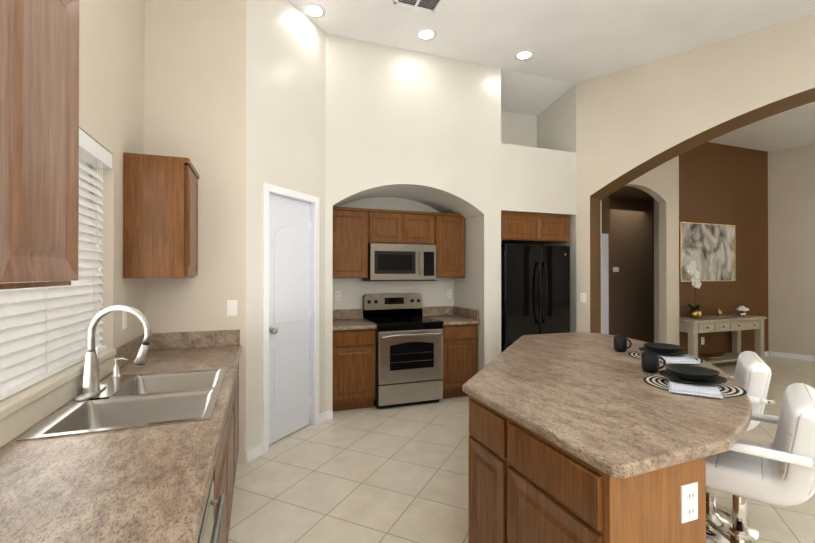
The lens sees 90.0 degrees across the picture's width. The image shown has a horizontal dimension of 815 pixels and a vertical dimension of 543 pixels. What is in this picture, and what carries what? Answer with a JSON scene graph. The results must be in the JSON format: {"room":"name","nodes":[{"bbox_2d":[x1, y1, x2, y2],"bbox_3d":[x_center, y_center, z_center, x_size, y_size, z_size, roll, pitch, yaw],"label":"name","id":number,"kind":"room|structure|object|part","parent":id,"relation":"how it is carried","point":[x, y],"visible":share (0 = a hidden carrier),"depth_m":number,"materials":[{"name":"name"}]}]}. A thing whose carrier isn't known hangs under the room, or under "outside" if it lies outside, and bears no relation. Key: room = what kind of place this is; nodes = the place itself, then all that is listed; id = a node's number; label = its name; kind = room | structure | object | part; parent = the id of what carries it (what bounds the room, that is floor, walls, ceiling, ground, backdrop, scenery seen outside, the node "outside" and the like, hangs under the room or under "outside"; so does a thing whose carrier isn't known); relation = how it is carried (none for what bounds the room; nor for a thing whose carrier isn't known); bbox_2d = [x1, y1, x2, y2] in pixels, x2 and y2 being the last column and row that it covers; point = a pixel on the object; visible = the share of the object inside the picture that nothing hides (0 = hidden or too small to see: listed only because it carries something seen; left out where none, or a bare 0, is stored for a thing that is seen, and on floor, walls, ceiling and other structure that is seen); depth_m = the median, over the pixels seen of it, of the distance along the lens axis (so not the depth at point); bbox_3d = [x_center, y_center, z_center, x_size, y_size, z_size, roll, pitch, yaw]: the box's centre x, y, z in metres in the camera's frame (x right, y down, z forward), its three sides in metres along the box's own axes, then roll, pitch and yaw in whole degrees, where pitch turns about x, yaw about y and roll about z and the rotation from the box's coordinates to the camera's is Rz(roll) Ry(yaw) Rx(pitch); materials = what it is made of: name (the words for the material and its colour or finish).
{"room":"kitchen","nodes":[
{"label":"kitchen","id":0,"kind":"room"},
{"bbox_2d":[79,0,144,348],"bbox_3d":[-1.145,-0.472,0.658,0.150,3.880,8.030,0,0,-20],"label":"wall","id":1,"kind":"structure","parent":0,"point":[111,69],"depth_m":2.33,"materials":[{"name":"beige paint"}]},
{"bbox_2d":[0,0,78,289],"bbox_3d":[-0.928,-0.349,0.799,0.345,0.765,0.385,0,0,-20],"label":"upper cabinet","id":2,"kind":"object","parent":1,"relation":"attached to","point":[39,39],"depth_m":0.84,"materials":[{"name":"brown wood"}]},
{"bbox_2d":[0,128,115,446],"bbox_3d":[-1.496,-0.080,1.630,0.178,1.276,1.500,0,0,-20],"label":"window unit","id":3,"kind":"structure","parent":1,"relation":"in","point":[43,341],"depth_m":1.73,"materials":[{"name":"white painted blinds"},{"name":"glass"},{"name":"white paint"}]},
{"bbox_3d":[-1.491,0.452,1.630,0.168,0.040,1.400,0,0,-20],"label":"sill","id":4,"kind":"part","parent":3,"relation":"part of","materials":[{"name":"tile"}]},
{"bbox_3d":[-1.553,-0.118,1.610,0.033,1.100,1.400,0,0,-20],"label":"frame","id":5,"kind":"part","parent":3,"relation":"part of","materials":[{"name":"white plastic"}]},
{"bbox_2d":[116,352,131,363],"bbox_3d":[-1.772,0.504,2.628,0.018,0.120,0.638,0,0,-20],"label":"backsplash","id":6,"kind":"structure","parent":1,"relation":"attached to","point":[117,353],"depth_m":2.46,"materials":[{"name":"brown stone"}]},
{"bbox_2d":[122,311,126,329],"bbox_3d":[-1.732,0.291,2.497,0.010,0.120,0.074,0,0,-20],"label":"outlet","id":7,"kind":"object","parent":1,"relation":"attached to","point":[124,319],"visible":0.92,"depth_m":2.48,"materials":[{"name":"white plastic"}]},
{"bbox_2d":[123,152,198,277],"bbox_3d":[-1.644,-0.340,2.761,0.345,0.765,0.483,0,0,-20],"label":"upper cabinet","id":8,"kind":"object","parent":1,"relation":"attached to","point":[161,192],"depth_m":2.54,"materials":[{"name":"brown wood"}]},
{"bbox_2d":[144,0,245,463],"bbox_3d":[-1.665,-0.461,3.078,0.832,3.880,0.120,0,0,-20],"label":"wall","id":9,"kind":"structure","parent":0,"point":[195,85],"depth_m":3.07,"materials":[{"name":"beige paint"}]},
{"bbox_2d":[152,330,239,351],"bbox_3d":[-1.579,0.506,3.027,0.618,0.120,0.020,0,0,-20],"label":"backsplash","id":10,"kind":"structure","parent":9,"relation":"attached to","point":[220,338],"depth_m":3.02,"materials":[{"name":"brown stone"}]},
{"bbox_2d":[227,300,236,315],"bbox_3d":[-1.345,0.279,3.122,0.074,0.120,0.010,0,0,-20],"label":"light switch","id":11,"kind":"object","parent":9,"relation":"attached to","point":[231,307],"visible":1,"depth_m":3.12,"materials":[{"name":"white plastic"}]},
{"bbox_2d":[246,0,325,450],"bbox_3d":[-1.093,-0.458,3.653,0.120,3.880,1.022,0,0,25],"label":"wall","id":12,"kind":"structure","parent":0,"point":[285,93],"depth_m":3.50,"materials":[{"name":"beige paint"}]},
{"bbox_2d":[269,194,310,444],"bbox_3d":[-1.076,0.405,3.678,0.054,2.129,0.612,0,0,25],"label":"pantry door","id":13,"kind":"structure","parent":12,"relation":"in","point":[289,309],"depth_m":3.67,"materials":[{"name":"white paint"}]},
{"bbox_2d":[269,327,277,333],"bbox_3d":[-1.133,0.501,3.439,0.083,0.060,0.060,0,0,25],"label":"door handle","id":14,"kind":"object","parent":13,"relation":"attached to","point":[273,330],"depth_m":3.42,"materials":[{"name":"silver metal"}]},
{"bbox_3d":[-0.944,0.413,3.937,0.025,1.790,0.019,0,0,-20],"label":"pantry door hinges","id":15,"kind":"part","parent":13,"relation":"part of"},
{"bbox_2d":[262,182,319,453],"bbox_3d":[-1.065,0.378,3.668,0.116,2.207,0.734,0,0,25],"label":"door frame","id":16,"kind":"structure","parent":12,"relation":"attached to","point":[268,188],"depth_m":3.36,"materials":[{"name":"white paint"}]},
{"bbox_2d":[333,110,536,317],"bbox_3d":[-0.225,-0.451,5.205,4.696,3.880,0.120,0,0,-20],"label":"wall","id":17,"kind":"structure","parent":0,"point":[520,129],"depth_m":5.25,"materials":[{"name":"beige paint"}]},
{"bbox_2d":[325,34,575,410],"bbox_3d":[0.528,-0.452,5.000,3.162,3.880,0.780,0,0,-20],"label":"wall","id":18,"kind":"structure","parent":0,"point":[423,128],"depth_m":4.55,"materials":[{"name":"beige paint"}]},
{"bbox_2d":[228,356,814,542],"bbox_3d":[4.966,1.530,3.317,13.700,0.100,8.850,0,0,-20],"label":"floor","id":19,"kind":"structure","parent":0,"point":[375,474],"depth_m":2.85,"materials":[{"name":"tile"}]},
{"bbox_2d":[200,460,219,542],"bbox_3d":[-0.833,1.035,0.952,0.633,0.868,0.629,0,0,-20],"label":"base cabinet","id":20,"kind":"object","parent":19,"relation":"on","point":[212,521],"depth_m":1.24,"materials":[{"name":"brown wood"}]},
{"bbox_2d":[0,344,239,542],"bbox_3d":[-1.152,0.624,1.846,0.648,0.128,2.531,0,0,-20],"label":"countertop","id":21,"kind":"structure","parent":20,"relation":"on","point":[129,485],"depth_m":1.08,"materials":[{"name":"brown stone"}]},
{"bbox_2d":[72,305,155,399],"bbox_3d":[-1.345,0.355,1.896,0.280,0.402,0.250,0,0,-20],"label":"faucet","id":22,"kind":"object","parent":21,"relation":"on","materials":[{"name":"silver metal"}]},
{"bbox_2d":[111,358,128,377],"bbox_3d":[-1.522,0.506,2.162,0.084,0.100,0.046,0,0,-20],"label":"soap dispenser","id":23,"kind":"object","parent":21,"relation":"on","point":[116,373],"depth_m":2.15,"materials":[{"name":"silver metal"}]},
{"bbox_2d":[16,368,227,439],"bbox_3d":[-1.165,0.655,1.853,0.575,0.200,0.893,0,0,-20],"label":"sink","id":24,"kind":"object","parent":21,"relation":"in","point":[181,395],"depth_m":1.83,"materials":[{"name":"silver metal"}]},
{"bbox_2d":[197,476,225,542],"bbox_3d":[-0.797,0.985,0.977,0.626,0.768,0.608,0,0,-20],"label":"dishwasher","id":25,"kind":"object","parent":20,"relation":"in","point":[210,530],"depth_m":1.20,"materials":[{"name":"silver metal"}]},
{"bbox_2d":[333,207,479,411],"bbox_3d":[-0.066,0.382,4.774,1.742,2.210,0.790,0,0,-20],"label":"kitchen cabinets","id":26,"kind":"object","parent":19,"relation":"on","point":[396,350],"visible":0.92,"depth_m":4.67,"materials":[{"name":"brown wood"}]},
{"bbox_2d":[362,243,435,280],"bbox_3d":[-0.096,-0.104,4.942,0.816,0.433,0.451,0,0,-20],"label":"microwave","id":27,"kind":"object","parent":26,"relation":"in","point":[385,261],"depth_m":4.77,"materials":[{"name":"silver metal"}]},
{"bbox_2d":[362,293,443,408],"bbox_3d":[-0.060,0.882,4.756,0.774,1.210,0.756,0,0,-20],"label":"range","id":28,"kind":"object","parent":26,"relation":"in","point":[408,345],"depth_m":4.49,"materials":[{"name":"silver metal"}]},
{"bbox_2d":[501,211,569,352],"bbox_3d":[1.500,0.387,5.285,1.030,2.205,0.894,0,0,-20],"label":"refrigerator","id":29,"kind":"object","parent":19,"relation":"on","point":[535,284],"visible":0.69,"depth_m":4.92,"materials":[{"name":"black metal"}]},
{"bbox_2d":[465,392,705,542],"bbox_3d":[0.979,1.040,2.438,1.594,0.872,2.069,0,0,-20],"label":"kitchen island","id":30,"kind":"object","parent":19,"relation":"on","point":[525,487],"depth_m":1.40,"materials":[{"name":"laminate granite"},{"name":"maple"}]},
{"bbox_2d":[462,332,751,483],"bbox_3d":[1.175,0.584,2.535,2.040,0.040,2.195,0,0,-20],"label":"island countertop","id":31,"kind":"structure","parent":30,"relation":"on","point":[588,397],"depth_m":1.70,"materials":[{"name":"brown stone"}]},
{"bbox_2d":[613,336,631,351],"bbox_3d":[1.515,0.513,2.881,0.112,0.102,0.088,0,0,-20],"label":"mug","id":32,"kind":"object","parent":31,"relation":"on","point":[620,343],"visible":1,"depth_m":2.85,"materials":[{"name":"black ceramic"}]},
{"bbox_2d":[641,352,665,372],"bbox_3d":[1.367,0.511,2.280,0.102,0.102,0.096,0,0,-20],"label":"mug","id":33,"kind":"object","parent":31,"relation":"on","point":[649,362],"visible":1,"depth_m":2.25,"materials":[{"name":"black ceramic"}]},
{"bbox_2d":[628,351,703,362],"bbox_3d":[1.686,0.561,2.675,0.420,0.004,0.420,0,0,-20],"label":"placemat","id":34,"kind":"object","parent":31,"relation":"on","point":[636,354],"visible":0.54,"depth_m":2.68,"materials":[{"name":"fabric"}]},
{"bbox_2d":[659,355,700,363],"bbox_3d":[1.678,0.549,2.606,0.200,0.019,0.300,0,0,6],"label":"napkin","id":35,"kind":"object","parent":34,"relation":"on","point":[678,359],"visible":0.6,"depth_m":2.50,"materials":[{"name":"fabric"}]},
{"bbox_2d":[638,347,687,355],"bbox_3d":[1.688,0.530,2.695,0.280,0.019,0.280,0,0,-20],"label":"plate","id":36,"kind":"object","parent":35,"relation":"on","point":[679,352],"visible":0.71,"depth_m":2.66,"materials":[{"name":"black ceramic"}]},
{"bbox_2d":[643,343,682,353],"bbox_3d":[1.688,0.512,2.695,0.224,0.044,0.224,0,0,-20],"label":"bowl","id":37,"kind":"object","parent":36,"relation":"on","point":[665,348],"visible":1,"depth_m":2.69,"materials":[{"name":"black ceramic"}]},
{"bbox_2d":[643,374,746,397],"bbox_3d":[1.401,0.558,2.007,0.420,0.004,0.420,0,0,-20],"label":"placemat","id":38,"kind":"object","parent":31,"relation":"on","point":[726,389],"visible":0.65,"depth_m":1.97,"materials":[{"name":"fabric"}]},
{"bbox_2d":[668,378,722,398],"bbox_3d":[1.364,0.546,1.947,0.200,0.019,0.300,0,0,32],"label":"napkin","id":39,"kind":"object","parent":38,"relation":"on","point":[703,390],"visible":0.79,"depth_m":1.87,"materials":[{"name":"fabric"}]},
{"bbox_2d":[659,369,726,383],"bbox_3d":[1.411,0.527,2.024,0.280,0.019,0.280,0,0,-20],"label":"plate","id":40,"kind":"object","parent":39,"relation":"on","point":[718,379],"visible":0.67,"depth_m":1.99,"materials":[{"name":"black ceramic"}]},
{"bbox_2d":[665,364,719,380],"bbox_3d":[1.411,0.509,2.024,0.224,0.044,0.224,0,0,-20],"label":"bowl","id":41,"kind":"object","parent":40,"relation":"on","point":[693,373],"visible":1,"depth_m":2.04,"materials":[{"name":"black ceramic"}]},
{"bbox_2d":[679,314,766,363],"bbox_3d":[4.848,1.107,6.396,1.650,0.775,0.457,0,0,-20],"label":"console table","id":42,"kind":"object","parent":19,"relation":"on","point":[735,324],"visible":0.6,"depth_m":6.25,"materials":[{"name":"grey wood"}]},
{"bbox_2d":[682,261,707,317],"bbox_3d":[4.399,0.275,6.264,0.458,0.887,0.314,0,0,-20],"label":"orchid","id":43,"kind":"object","parent":42,"relation":"on","point":[690,269],"visible":1,"depth_m":6.21,"materials":[{"name":"white plant"}]},
{"bbox_3d":[4.428,0.659,6.281,0.176,0.118,0.176,0,0,-20],"label":"pot","id":44,"kind":"part","parent":43,"relation":"part of","materials":[{"name":"gold metal"}]},
{"bbox_2d":[704,353,722,358],"bbox_3d":[4.780,1.326,6.364,0.502,0.038,0.235,0,0,-20],"label":"tray","id":45,"kind":"object","parent":42,"relation":"on","point":[713,355],"visible":0.98,"depth_m":6.41,"materials":[{"name":"gold metal"}]},
{"bbox_2d":[715,308,723,316],"bbox_3d":[4.942,0.648,6.447,0.120,0.142,0.060,0,0,-20],"label":"candle holder","id":46,"kind":"object","parent":42,"relation":"on","point":[719,313],"visible":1,"depth_m":6.44,"materials":[{"name":"gold metal"}]},
{"bbox_2d":[735,306,748,316],"bbox_3d":[5.382,0.633,6.555,0.200,0.172,0.168,0,0,-20],"label":"flower pot","id":47,"kind":"object","parent":42,"relation":"on","point":[742,310],"visible":1,"depth_m":6.51,"materials":[{"name":"white ceramic"}]},
{"bbox_2d":[706,351,775,542],"bbox_3d":[1.796,0.977,2.418,0.513,0.997,0.511,0,0,34],"label":"bar stool","id":48,"kind":"object","parent":19,"relation":"on","point":[752,376],"visible":0.27,"depth_m":2.23,"materials":[{"name":"white leather"}]},
{"bbox_2d":[706,383,814,542],"bbox_3d":[1.411,0.974,1.723,0.513,0.997,0.511,0,0,40],"label":"bar stool","id":49,"kind":"object","parent":19,"relation":"on","point":[779,470],"visible":0.65,"depth_m":1.54,"materials":[{"name":"white leather"}]},
{"bbox_2d":[501,69,575,115],"bbox_3d":[1.490,-2.325,5.361,1.112,0.130,0.780,0,0,-20],"label":"ceiling","id":50,"kind":"structure","parent":0,"point":[527,94],"depth_m":5.31,"materials":[{"name":"paint"}]},
{"bbox_2d":[289,0,814,82],"bbox_3d":[5.095,-2.451,2.983,13.700,0.100,8.100,0,0,-20],"label":"ceiling","id":51,"kind":"structure","parent":0,"point":[575,41],"depth_m":4.00,"materials":[{"name":"paint"}]},
{"bbox_2d":[302,3,325,17],"bbox_3d":[-0.859,-2.395,3.747,0.216,0.006,0.216,0,0,-20],"label":"recessed light","id":52,"kind":"object","parent":51,"relation":"in","point":[316,10],"visible":1,"depth_m":3.74,"materials":[{"name":"white"}]},
{"bbox_2d":[394,0,443,13],"bbox_3d":[0.108,-2.392,3.579,0.400,0.012,0.260,0,0,-20],"label":"ceiling vent","id":53,"kind":"object","parent":51,"relation":"in","point":[431,6],"visible":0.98,"depth_m":3.64,"materials":[{"name":"white metal"}]},
{"bbox_2d":[415,28,436,40],"bbox_3d":[0.188,-2.393,4.119,0.216,0.006,0.216,0,0,-20],"label":"recessed light","id":54,"kind":"object","parent":51,"relation":"in","point":[426,34],"visible":1,"depth_m":4.12,"materials":[{"name":"white"}]},
{"bbox_2d":[514,50,533,60],"bbox_3d":[1.290,-2.391,4.510,0.216,0.006,0.216,0,0,-20],"label":"recessed light","id":55,"kind":"object","parent":51,"relation":"in","point":[522,55],"visible":1,"depth_m":4.51,"materials":[{"name":"white"}]},
{"bbox_2d":[537,84,576,332],"bbox_3d":[2.073,-0.450,5.566,0.130,3.880,0.777,0,0,-20],"label":"wall","id":56,"kind":"structure","parent":0,"point":[556,124],"depth_m":5.35,"materials":[{"name":"beige paint"}]},
{"bbox_2d":[602,196,609,334],"bbox_3d":[2.578,0.020,6.577,1.245,2.950,0.500,0,0,-20],"label":"wall block","id":57,"kind":"object","parent":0,"point":[605,215],"depth_m":6.54,"materials":[{"name":"brown paint"}]},
{"bbox_2d":[602,233,608,333],"bbox_3d":[2.885,0.439,6.412,0.710,2.090,0.015,0,0,-20],"label":"hall door","id":58,"kind":"structure","parent":57,"relation":"attached to","point":[605,289],"depth_m":6.50,"materials":[{"name":"white paint"}]},
{"bbox_2d":[609,198,652,342],"bbox_3d":[4.057,0.024,7.447,4.620,2.950,0.120,0,0,-20],"label":"wall","id":59,"kind":"structure","parent":0,"point":[631,258],"depth_m":7.38,"materials":[{"name":"brown paint"}]},
{"bbox_2d":[613,267,618,271],"bbox_3d":[3.701,-0.034,7.240,0.130,0.085,0.024,0,0,-20],"label":"thermostat","id":60,"kind":"object","parent":59,"relation":"attached to","point":[615,269],"visible":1,"depth_m":7.23,"materials":[{"name":"white plastic"}]},
{"bbox_2d":[609,186,652,201],"bbox_3d":[4.271,-1.379,6.866,4.620,0.150,1.130,0,0,-20],"label":"ceiling","id":61,"kind":"structure","parent":0,"point":[628,192],"depth_m":6.90,"materials":[{"name":"brown paint"}]},
{"bbox_2d":[601,156,678,344],"bbox_3d":[3.236,-0.323,5.818,1.640,3.630,0.120,0,0,-20],"label":"wall","id":62,"kind":"structure","parent":0,"point":[659,184],"depth_m":5.99,"materials":[{"name":"beige paint"}]},
{"bbox_2d":[654,199,658,342],"bbox_3d":[3.897,-0.322,6.224,0.120,3.630,0.190,0,0,-20],"label":"wall","id":63,"kind":"structure","parent":0,"point":[656,271],"depth_m":6.25,"materials":[{"name":"beige paint"}]},
{"bbox_2d":[576,13,814,332],"bbox_3d":[4.683,-0.460,3.295,6.300,3.880,0.450,0,0,41],"label":"wall","id":64,"kind":"structure","parent":0,"point":[634,123],"depth_m":4.56,"materials":[{"name":"beige paint"}]},
{"bbox_2d":[580,293,585,302],"bbox_3d":[2.205,0.328,5.115,0.074,0.120,0.010,0,0,41],"label":"light switch","id":65,"kind":"object","parent":64,"relation":"attached to","point":[582,297],"visible":1,"depth_m":5.11,"materials":[{"name":"white plastic"}]},
{"bbox_2d":[653,142,768,355],"bbox_3d":[5.225,-0.319,6.874,2.820,3.630,0.120,0,0,-20],"label":"wall","id":66,"kind":"structure","parent":0,"point":[723,184],"depth_m":6.89,"materials":[{"name":"brown paint"}]},
{"bbox_2d":[679,222,735,281],"bbox_3d":[4.928,-0.311,6.681,1.310,0.946,0.033,0,0,-20],"label":"picture","id":67,"kind":"object","parent":66,"relation":"attached to","point":[709,249],"visible":0.88,"depth_m":6.67,"materials":[{"name":"paper"}]},
{"bbox_2d":[708,102,814,151],"bbox_3d":[7.529,-2.188,3.791,8.372,0.080,7.650,0,0,-20],"label":"ceiling","id":68,"kind":"structure","parent":0,"point":[793,127],"depth_m":6.26,"materials":[{"name":"paint"}]},
{"bbox_2d":[768,144,814,355],"bbox_3d":[9.388,-0.331,4.141,0.120,3.630,8.600,0,0,-43],"label":"wall","id":69,"kind":"structure","parent":0,"point":[791,250],"depth_m":7.02,"materials":[{"name":"beige paint"}]},
{"bbox_2d":[770,351,814,360],"bbox_3d":[9.306,1.441,4.124,3.327,0.085,7.831,0,0,-20],"label":"baseboard","id":70,"kind":"structure","parent":69,"relation":"attached to","point":[775,354],"depth_m":7.00,"materials":[{"name":"white wood"}]}
]}

